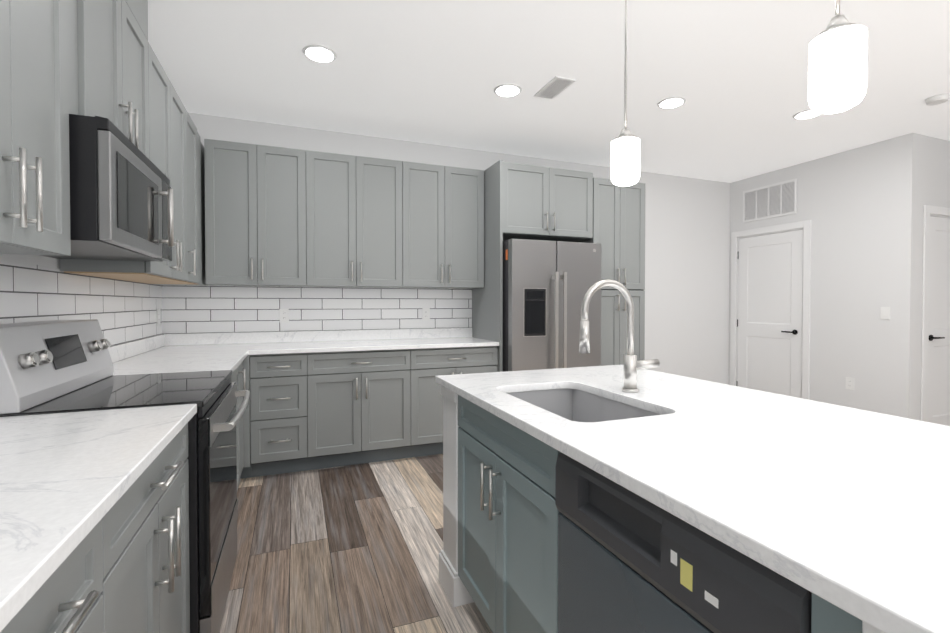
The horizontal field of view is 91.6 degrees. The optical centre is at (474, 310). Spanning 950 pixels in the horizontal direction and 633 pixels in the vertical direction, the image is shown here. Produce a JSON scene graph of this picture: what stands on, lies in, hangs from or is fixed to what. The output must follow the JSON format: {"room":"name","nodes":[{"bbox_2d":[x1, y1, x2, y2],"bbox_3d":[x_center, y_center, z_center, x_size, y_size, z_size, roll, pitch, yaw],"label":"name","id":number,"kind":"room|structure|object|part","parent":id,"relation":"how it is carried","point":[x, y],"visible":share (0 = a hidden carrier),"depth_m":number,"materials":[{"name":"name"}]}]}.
{"room":"kitchen","nodes":[
{"label":"kitchen","id":0,"kind":"room"},
{"bbox_2d":[0,254,160,345],"bbox_3d":[-1.185,-0.121,0.142,0.200,2.720,7.200,0,1,-21],"label":"wall","id":1,"kind":"structure","parent":0,"point":[42,260],"depth_m":1.82,"materials":[{"name":"glazed white ceramic tile"},{"name":"grout"}]},
{"bbox_2d":[0,0,79,259],"bbox_3d":[-1.233,-0.823,1.011,0.329,1.338,0.602,0,1,-21],"label":"upper cabinet","id":2,"kind":"object","parent":1,"relation":"attached to","point":[61,61],"depth_m":1.19,"materials":[{"name":"grey wood"}]},
{"bbox_2d":[0,259,161,345],"bbox_3d":[-1.669,0.090,1.670,0.009,0.532,3.991,0,1,-21],"label":"wall tiles","id":3,"kind":"structure","parent":1,"relation":"attached to","point":[121,311],"depth_m":2.18,"materials":[{"name":"white tile"}]},
{"bbox_2d":[157,309,159,324],"bbox_3d":[-2.348,0.049,3.427,0.006,0.116,0.072,0,1,-21],"label":"outlet","id":4,"kind":"object","parent":3,"relation":"attached to","point":[158,316],"visible":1,"depth_m":3.42,"materials":[{"name":"white plastic"}]},
{"bbox_2d":[60,0,151,275],"bbox_3d":[-1.489,-0.833,1.666,0.329,1.338,0.806,0,1,-21],"label":"upper cabinet","id":5,"kind":"object","parent":1,"relation":"attached to","point":[114,51],"depth_m":1.77,"materials":[{"name":"grey wood"}]},
{"bbox_2d":[40,114,173,261],"bbox_3d":[-1.425,-0.404,1.698,0.468,0.379,0.754,0,1,-21],"label":"microwave","id":6,"kind":"object","parent":5,"relation":"attached to","point":[121,201],"visible":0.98,"depth_m":1.49,"materials":[{"name":"silver metal"}]},
{"bbox_3d":[-1.239,-0.386,1.684,0.034,0.334,0.591,0,1,-21],"label":"door","id":7,"kind":"part","parent":6,"relation":"part of","materials":[{"name":"silver metal"}]},
{"bbox_3d":[-1.276,-0.387,1.783,0.037,0.334,0.704,0,1,-21],"label":"glass","id":8,"kind":"part","parent":6,"relation":"part of","materials":[{"name":"black glass"}]},
{"bbox_3d":[-1.294,-0.389,1.940,0.048,0.241,0.022,0,1,-21],"label":"handle","id":9,"kind":"part","parent":6,"relation":"part of","materials":[{"name":"silver metal"}]},
{"bbox_2d":[108,334,163,363],"bbox_3d":[-1.655,0.256,1.683,0.018,0.089,3.940,0,1,-21],"label":"backsplash","id":10,"kind":"structure","parent":1,"relation":"attached to","point":[133,348],"depth_m":2.85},
{"bbox_2d":[94,49,191,283],"bbox_3d":[-1.776,-0.700,2.401,0.329,1.050,0.767,0,1,-21],"label":"upper cabinet","id":11,"kind":"object","parent":1,"relation":"attached to","point":[169,114],"depth_m":2.52,"materials":[{"name":"grey wood"}]},
{"bbox_2d":[188,114,199,283],"bbox_3d":[-1.983,-0.708,2.930,0.329,1.050,0.369,0,1,-21],"label":"upper cabinet","id":12,"kind":"object","parent":1,"relation":"attached to","point":[193,136],"depth_m":3.08,"materials":[{"name":"grey wood"}]},
{"bbox_2d":[200,137,203,283],"bbox_3d":[-2.081,-0.712,3.180,0.329,1.050,0.169,0,1,-21],"label":"upper cabinet","id":13,"kind":"object","parent":1,"relation":"attached to","point":[201,145],"depth_m":3.42,"materials":[{"name":"grey wood"}]},
{"bbox_2d":[219,454,492,632],"bbox_3d":[2.317,1.256,1.641,7.800,0.080,7.400,0,1,-21],"label":"floor","id":14,"kind":"structure","parent":0,"point":[356,548],"depth_m":2.28,"materials":[{"name":"wood"}]},
{"bbox_2d":[8,512,115,632],"bbox_3d":[-0.874,0.791,0.504,0.628,0.885,0.460,0,1,-21],"label":"base cabinet","id":15,"kind":"object","parent":14,"relation":"on","point":[82,599],"depth_m":0.75,"materials":[{"name":"grey wood"}]},
{"bbox_2d":[0,319,249,632],"bbox_3d":[-1.291,0.629,1.766,0.753,1.170,0.760,0,1,-21],"label":"range","id":16,"kind":"object","parent":14,"relation":"on","point":[56,366],"visible":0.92,"depth_m":1.58,"materials":[{"name":"silver metal"}]},
{"bbox_2d":[0,370,231,416],"bbox_3d":[-1.326,0.304,1.747,0.642,0.022,0.760,0,1,-21],"label":"cooktop","id":17,"kind":"object","parent":16,"relation":"in","point":[109,391],"depth_m":1.64,"materials":[{"name":"black glass"}]},
{"bbox_3d":[-1.028,0.679,1.870,0.034,0.657,0.750,0,1,-21],"label":"door","id":18,"kind":"part","parent":16,"relation":"part of","materials":[{"name":"black glass"}]},
{"bbox_3d":[-1.026,0.767,1.872,0.038,0.832,0.750,0,1,-21],"label":"door trim","id":19,"kind":"part","parent":16,"relation":"part of","materials":[{"name":"silver metal"}]},
{"bbox_3d":[-0.975,0.397,1.886,0.073,0.024,0.662,0,1,-21],"label":"handle","id":20,"kind":"part","parent":16,"relation":"part of","materials":[{"name":"silver metal"}]},
{"bbox_2d":[116,428,189,632],"bbox_3d":[-1.088,0.782,1.052,0.628,0.885,0.717,0,1,-21],"label":"base cabinet","id":21,"kind":"object","parent":14,"relation":"on","point":[153,572],"depth_m":1.14,"materials":[{"name":"grey wood"}]},
{"bbox_2d":[0,404,196,632],"bbox_3d":[-0.925,0.330,0.673,0.645,0.030,1.527,0,1,-21],"label":"countertop","id":22,"kind":"structure","parent":21,"relation":"on","point":[62,475],"depth_m":0.87,"materials":[{"name":"white stone"}]},
{"bbox_2d":[82,376,251,489],"bbox_3d":[-1.678,0.759,2.599,0.658,0.885,1.070,0,1,-21],"label":"base cabinet","id":23,"kind":"object","parent":14,"relation":"on","point":[244,425],"depth_m":3.16,"materials":[{"name":"grey wood"}]},
{"bbox_2d":[252,372,311,476],"bbox_3d":[-1.519,0.744,3.538,0.429,0.885,0.653,0,1,-21],"label":"base cabinet","id":24,"kind":"object","parent":14,"relation":"on","point":[281,434],"depth_m":3.29,"materials":[{"name":"grey wood"}]},
{"bbox_2d":[308,368,411,469],"bbox_3d":[-0.970,0.741,3.766,0.760,0.885,0.628,0,1,-21],"label":"base cabinet","id":25,"kind":"object","parent":14,"relation":"on","point":[354,418],"depth_m":3.48,"materials":[{"name":"grey wood"}]},
{"bbox_2d":[113,336,498,375],"bbox_3d":[-0.907,0.292,3.217,2.533,0.030,1.666,0,1,-21],"label":"countertop","id":26,"kind":"structure","parent":25,"relation":"on","point":[297,357],"depth_m":3.40,"materials":[{"name":"white stone"}]},
{"bbox_2d":[412,364,497,456],"bbox_3d":[-0.270,0.737,4.040,0.743,0.885,0.628,0,1,-21],"label":"base cabinet","id":27,"kind":"object","parent":14,"relation":"on","point":[427,400],"depth_m":3.68,"materials":[{"name":"grey wood"}]},
{"bbox_2d":[472,160,592,371],"bbox_3d":[0.529,-0.040,4.319,0.943,2.430,0.668,0,1,-21],"label":"tall cabinet","id":28,"kind":"object","parent":14,"relation":"on","point":[525,201],"visible":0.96,"depth_m":4.02,"materials":[{"name":"grey wood"}]},
{"bbox_2d":[503,239,601,371],"bbox_3d":[0.580,0.294,4.226,0.877,1.765,0.832,0,1,-21],"label":"refrigerator","id":29,"kind":"object","parent":14,"relation":"on","point":[547,284],"visible":0.52,"depth_m":3.85,"materials":[{"name":"grey metal"}]},
{"bbox_3d":[0.498,0.016,3.817,0.176,0.355,0.002,0,1,-21],"label":"dispenser glass","id":30,"kind":"part","parent":29,"relation":"part of","materials":[{"name":"black glass"}]},
{"bbox_2d":[579,177,644,365],"bbox_3d":[1.250,-0.024,4.601,0.598,2.390,0.668,0,1,-21],"label":"pantry cabinet","id":31,"kind":"object","parent":14,"relation":"on","point":[619,223],"visible":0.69,"depth_m":4.32,"materials":[{"name":"grey wood"}]},
{"bbox_2d":[435,379,902,632],"bbox_3d":[0.580,0.783,1.086,0.705,0.885,2.375,0,1,-21],"label":"kitchen island","id":32,"kind":"object","parent":14,"relation":"on","point":[499,554],"depth_m":1.46,"materials":[{"name":"grey"}]},
{"bbox_2d":[435,365,949,632],"bbox_3d":[0.771,0.325,1.065,1.030,0.030,2.580,0,1,-21],"label":"island countertop","id":33,"kind":"structure","parent":32,"relation":"on","point":[854,502],"depth_m":0.90,"materials":[{"name":"white stone"}]},
{"bbox_2d":[503,383,662,422],"bbox_3d":[0.344,0.429,1.595,0.422,0.217,0.647,0,1,-21],"label":"sink","id":34,"kind":"object","parent":33,"relation":"in","point":[581,404],"depth_m":1.86,"materials":[{"name":"silver metal"}]},
{"bbox_2d":[579,279,659,390],"bbox_3d":[0.523,0.094,1.675,0.324,0.412,0.076,0,1,-21],"label":"faucet","id":35,"kind":"object","parent":33,"relation":"on","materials":[{"name":"silver metal"}]},
{"bbox_2d":[555,452,811,632],"bbox_3d":[0.589,0.790,0.994,0.596,0.872,0.602,0,1,-21],"label":"dishwasher","id":36,"kind":"object","parent":14,"relation":"on","point":[629,561],"visible":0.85,"depth_m":0.88,"materials":[{"name":"black metal"}]},
{"bbox_3d":[0.333,0.818,0.894,0.034,0.610,0.602,0,1,-21],"label":"door","id":37,"kind":"part","parent":36,"relation":"part of","materials":[{"name":"grey metal"}]},
{"bbox_2d":[181,112,729,383],"bbox_3d":[1.006,-0.194,4.972,7.800,2.720,0.200,0,1,-21],"label":"wall","id":38,"kind":"structure","parent":0,"point":[687,242],"depth_m":5.34,"materials":[{"name":"white paint"}]},
{"bbox_2d":[159,165,207,284],"bbox_3d":[-2.175,-0.716,3.422,0.329,1.050,0.350,0,1,-21],"label":"upper cabinet","id":39,"kind":"object","parent":38,"relation":"attached to","point":[204,165],"depth_m":3.51,"materials":[{"name":"grey wood"}]},
{"bbox_2d":[204,139,307,286],"bbox_3d":[-1.694,-0.719,3.617,0.690,1.050,0.319,0,1,-21],"label":"upper cabinet","id":40,"kind":"object","parent":38,"relation":"attached to","point":[279,216],"depth_m":3.46,"materials":[{"name":"grey wood"}]},
{"bbox_2d":[162,285,471,333],"bbox_3d":[-1.216,-0.018,3.993,2.546,0.386,0.009,0,1,-21],"label":"wall tile","id":41,"kind":"structure","parent":38,"relation":"attached to","point":[203,309],"depth_m":3.91,"materials":[{"name":"white tile"}]},
{"bbox_2d":[279,309,288,322],"bbox_3d":[-1.587,0.046,3.840,0.072,0.116,0.006,0,1,-21],"label":"electrical outlet","id":42,"kind":"object","parent":41,"relation":"attached to","point":[284,315],"visible":1,"depth_m":3.84,"materials":[{"name":"white plastic"}]},
{"bbox_2d":[422,308,429,320],"bbox_3d":[-0.453,0.039,4.283,0.072,0.116,0.006,0,1,-21],"label":"electrical outlet","id":43,"kind":"object","parent":41,"relation":"attached to","point":[425,314],"visible":1,"depth_m":4.28,"materials":[{"name":"white plastic"}]},
{"bbox_2d":[164,328,471,343],"bbox_3d":[-1.206,0.221,3.983,2.531,0.089,0.018,0,1,-21],"label":"backsplash","id":44,"kind":"structure","parent":38,"relation":"attached to","point":[384,334],"depth_m":3.89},
{"bbox_2d":[308,150,403,287],"bbox_3d":[-1.019,-0.723,3.882,0.760,1.050,0.319,0,1,-21],"label":"upper cabinet","id":45,"kind":"object","parent":38,"relation":"attached to","point":[356,203],"depth_m":3.73,"materials":[{"name":"grey wood"}]},
{"bbox_2d":[400,161,483,288],"bbox_3d":[-0.321,-0.727,4.155,0.740,1.050,0.319,0,1,-21],"label":"upper cabinet","id":46,"kind":"object","parent":38,"relation":"attached to","point":[444,205],"depth_m":4.00,"materials":[{"name":"grey wood"}]},
{"bbox_2d":[148,0,949,182],"bbox_3d":[2.317,-1.553,1.598,7.800,0.100,7.400,0,1,-21],"label":"ceiling","id":47,"kind":"structure","parent":0,"point":[734,73],"depth_m":2.96,"materials":[{"name":"white paint"}]},
{"bbox_2d":[302,45,336,62],"bbox_3d":[-0.920,-1.516,2.738,0.196,0.008,0.196,0,1,-21],"label":"recessed light","id":48,"kind":"object","parent":47,"relation":"in","point":[321,53],"visible":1,"depth_m":2.72,"materials":[{"name":"white plastic"}]},
{"bbox_2d":[494,84,521,96],"bbox_3d":[0.228,-1.523,3.208,0.196,0.008,0.196,0,1,-21],"label":"recessed light","id":49,"kind":"object","parent":47,"relation":"in","point":[506,90],"visible":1,"depth_m":3.19,"materials":[{"name":"white plastic"}]},
{"bbox_2d":[534,76,575,99],"bbox_3d":[0.543,-1.523,3.170,0.150,0.008,0.300,0,1,-21],"label":"ceiling vent","id":50,"kind":"object","parent":47,"relation":"in","point":[554,87],"visible":1,"depth_m":3.15,"materials":[{"name":"white metal"}]},
{"bbox_2d":[611,0,639,186],"bbox_3d":[0.544,-0.978,1.665,0.120,1.052,0.120,0,1,-21],"label":"pendant light","id":51,"kind":"object","parent":47,"relation":"hanging from","point":[625,157],"visible":1,"depth_m":1.64,"materials":[{"name":"white glass"}]},
{"bbox_3d":[0.544,-1.056,1.664,0.120,0.895,0.120,0,1,-21],"label":"stem","id":52,"kind":"part","parent":51,"relation":"part of","materials":[{"name":"silver metal"}]},
{"bbox_3d":[0.544,-0.530,1.672,0.102,0.156,0.102,0,1,-21],"label":"lamp shade","id":53,"kind":"part","parent":51,"relation":"part of","materials":[{"name":"white glass"}]},
{"bbox_2d":[657,97,685,108],"bbox_3d":[1.449,-1.526,3.407,0.196,0.008,0.196,0,1,-21],"label":"recessed light","id":54,"kind":"object","parent":47,"relation":"in","point":[670,102],"visible":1,"depth_m":3.38,"materials":[{"name":"white plastic"}]},
{"bbox_2d":[793,109,820,118],"bbox_3d":[2.604,-1.529,3.611,0.196,0.008,0.196,0,1,-21],"label":"recessed light","id":55,"kind":"object","parent":47,"relation":"in","point":[808,114],"visible":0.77,"depth_m":3.60,"materials":[{"name":"white"}]},
{"bbox_2d":[808,0,867,113],"bbox_3d":[0.799,-0.968,1.013,0.120,1.052,0.120,0,1,-21],"label":"pendant light","id":56,"kind":"object","parent":47,"relation":"hanging from","point":[837,78],"visible":1,"depth_m":0.98,"materials":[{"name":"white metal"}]},
{"bbox_3d":[0.799,-1.046,1.012,0.120,0.895,0.120,0,1,-21],"label":"stem","id":57,"kind":"part","parent":56,"relation":"part of","materials":[{"name":"silver metal"}]},
{"bbox_2d":[925,94,949,105],"bbox_3d":[3.328,-1.512,3.326,0.130,0.034,0.130,0,1,-21],"label":"smoke detector","id":58,"kind":"object","parent":47,"relation":"attached to","point":[937,99],"visible":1,"depth_m":3.30,"materials":[{"name":"white plastic"}]},
{"bbox_2d":[728,133,919,419],"bbox_3d":[3.517,-0.193,4.880,0.110,2.720,1.800,0,1,-21],"label":"wall","id":59,"kind":"structure","parent":0,"point":[858,207],"depth_m":4.37,"materials":[{"name":"white paint"}]},
{"bbox_2d":[743,178,796,222],"bbox_3d":[3.314,-1.223,5.215,0.011,0.370,0.630,0,1,-21],"label":"air vent","id":60,"kind":"object","parent":59,"relation":"in","point":[772,200],"visible":1,"depth_m":5.19,"materials":[{"name":"white metal"}]},
{"bbox_2d":[730,220,810,399],"bbox_3d":[3.359,0.108,5.253,0.116,2.107,0.930,0,1,-21],"label":"door frame","id":61,"kind":"structure","parent":59,"relation":"in","point":[805,225],"depth_m":5.00,"materials":[{"name":"white wood"}]},
{"bbox_2d":[737,229,802,397],"bbox_3d":[3.317,0.148,5.240,0.088,2.011,0.764,0,1,-21],"label":"door","id":62,"kind":"structure","parent":61,"relation":"attached to","point":[770,286],"depth_m":5.21,"materials":[{"name":"white wood"}]},
{"bbox_3d":[3.295,0.126,5.254,0.058,1.660,0.721,0,1,-21],"label":"right door hardware","id":63,"kind":"part","parent":62,"relation":"part of","materials":[{"name":"white wood"}]},
{"bbox_2d":[846,377,853,389],"bbox_3d":[3.622,0.708,4.463,0.006,0.116,0.072,0,1,-21],"label":"electrical outlet","id":64,"kind":"object","parent":59,"relation":"attached to","point":[849,383],"visible":1,"depth_m":4.46,"materials":[{"name":"white plastic"}]},
{"bbox_2d":[880,307,889,319],"bbox_3d":[3.723,0.028,4.191,0.008,0.116,0.072,0,1,-21],"label":"light switch","id":65,"kind":"object","parent":59,"relation":"attached to","point":[885,313],"visible":1,"depth_m":4.19,"materials":[{"name":"white plastic"}]},
{"bbox_2d":[916,134,949,419],"bbox_3d":[4.546,-0.185,4.376,1.440,2.720,0.110,0,1,-21],"label":"wall","id":66,"kind":"structure","parent":0,"point":[934,183],"depth_m":4.09,"materials":[{"name":"white paint"}]},
{"bbox_2d":[920,205,949,425],"bbox_3d":[4.380,0.122,4.285,0.930,2.107,0.146,0,1,-21],"label":"hall door","id":67,"kind":"structure","parent":66,"relation":"in","point":[935,379],"depth_m":4.18,"materials":[{"name":"white wood"}]}
]}

